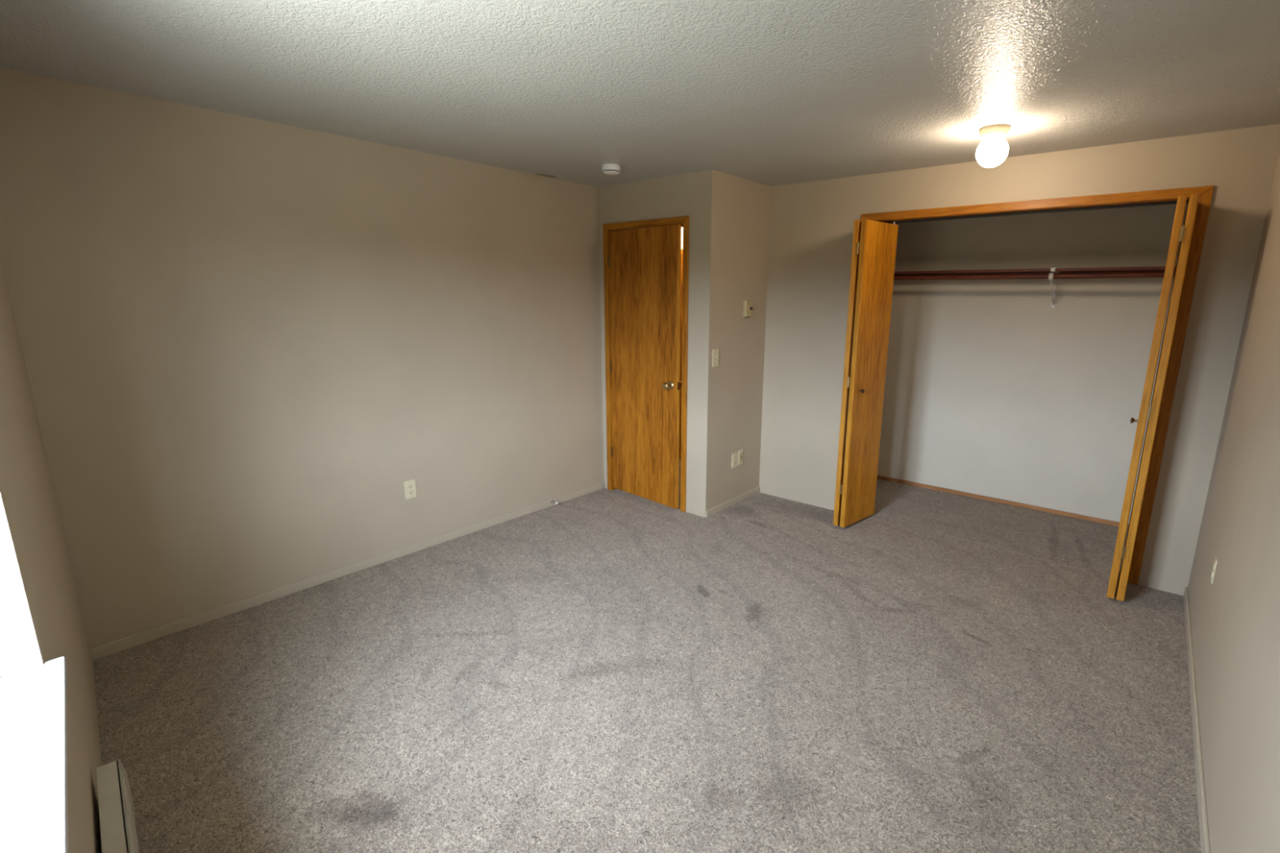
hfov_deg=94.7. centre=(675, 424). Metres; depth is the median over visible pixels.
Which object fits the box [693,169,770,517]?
wall
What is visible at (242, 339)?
wall
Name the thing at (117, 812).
baseboard heater
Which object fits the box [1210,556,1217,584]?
wall outlet
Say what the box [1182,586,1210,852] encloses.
baseboard
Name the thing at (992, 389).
wall
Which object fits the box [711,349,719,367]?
light switch
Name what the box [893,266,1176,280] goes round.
closet shelf
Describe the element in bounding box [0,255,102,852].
wall
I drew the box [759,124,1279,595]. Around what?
wall
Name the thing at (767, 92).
ceiling
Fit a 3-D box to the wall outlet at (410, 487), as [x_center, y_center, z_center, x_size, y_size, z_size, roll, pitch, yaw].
[-1.667,0.411,3.700,0.009,0.118,0.072,10,16,38]
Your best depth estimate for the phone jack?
4.66 m
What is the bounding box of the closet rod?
[893,272,1174,279]
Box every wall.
[0,67,604,648]
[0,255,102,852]
[598,171,697,514]
[680,226,683,248]
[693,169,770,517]
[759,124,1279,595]
[877,203,1187,524]
[1187,150,1279,852]
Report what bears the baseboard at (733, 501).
attached to the wall at (733, 212)
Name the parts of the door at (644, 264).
knob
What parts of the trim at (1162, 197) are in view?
head casing, casing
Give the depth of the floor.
2.43 m
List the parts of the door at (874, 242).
panel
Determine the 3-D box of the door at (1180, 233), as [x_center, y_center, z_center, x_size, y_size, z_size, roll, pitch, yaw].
[2.523,-0.106,3.150,0.108,2.104,0.428,10,16,38]
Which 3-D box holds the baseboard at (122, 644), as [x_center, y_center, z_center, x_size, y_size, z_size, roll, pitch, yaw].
[-1.625,0.781,3.836,0.011,0.058,3.194,10,16,38]
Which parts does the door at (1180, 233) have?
knob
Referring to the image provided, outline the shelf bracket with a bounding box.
[1048,267,1059,307]
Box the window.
[0,493,67,852]
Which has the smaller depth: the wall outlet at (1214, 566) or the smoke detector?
the wall outlet at (1214, 566)
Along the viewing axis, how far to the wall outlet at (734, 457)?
4.60 m
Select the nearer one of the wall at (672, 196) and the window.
the window
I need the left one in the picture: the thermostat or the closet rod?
the thermostat
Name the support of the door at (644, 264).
in the wall at (672, 196)
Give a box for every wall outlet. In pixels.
[404,479,416,499]
[731,452,737,468]
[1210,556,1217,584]
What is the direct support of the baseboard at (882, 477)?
attached to the wall at (992, 389)
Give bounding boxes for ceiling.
[0,0,1279,186]
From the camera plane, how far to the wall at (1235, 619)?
1.94 m
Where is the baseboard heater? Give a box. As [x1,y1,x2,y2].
[96,759,138,852]
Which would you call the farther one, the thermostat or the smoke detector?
the thermostat
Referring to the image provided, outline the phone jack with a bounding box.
[737,449,742,465]
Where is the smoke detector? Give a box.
[602,163,620,174]
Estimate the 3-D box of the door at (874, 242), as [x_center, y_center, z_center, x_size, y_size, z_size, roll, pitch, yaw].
[1.315,-0.327,4.118,0.164,2.104,0.427,10,16,38]
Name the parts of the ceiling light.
glass globe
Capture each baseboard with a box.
[90,481,604,660]
[706,486,759,517]
[876,475,1128,528]
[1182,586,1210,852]
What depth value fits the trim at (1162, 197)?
3.25 m
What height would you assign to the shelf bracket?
0.279 m
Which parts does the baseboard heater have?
panel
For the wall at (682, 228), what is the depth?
5.56 m
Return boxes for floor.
[93,457,1200,852]
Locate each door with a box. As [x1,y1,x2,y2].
[608,224,681,508]
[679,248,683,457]
[833,219,897,528]
[1106,193,1199,601]
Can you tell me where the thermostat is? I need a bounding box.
[742,300,752,317]
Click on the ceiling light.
(993, 150)
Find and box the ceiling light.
[976,124,1010,167]
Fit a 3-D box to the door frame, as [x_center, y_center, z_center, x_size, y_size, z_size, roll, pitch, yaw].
[-0.205,-0.449,4.589,0.841,2.162,0.134,10,16,38]
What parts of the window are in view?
sill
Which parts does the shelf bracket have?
arm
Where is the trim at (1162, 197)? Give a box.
[860,185,1213,585]
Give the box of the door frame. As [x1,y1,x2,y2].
[603,215,688,511]
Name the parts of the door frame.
casing, head casing, casing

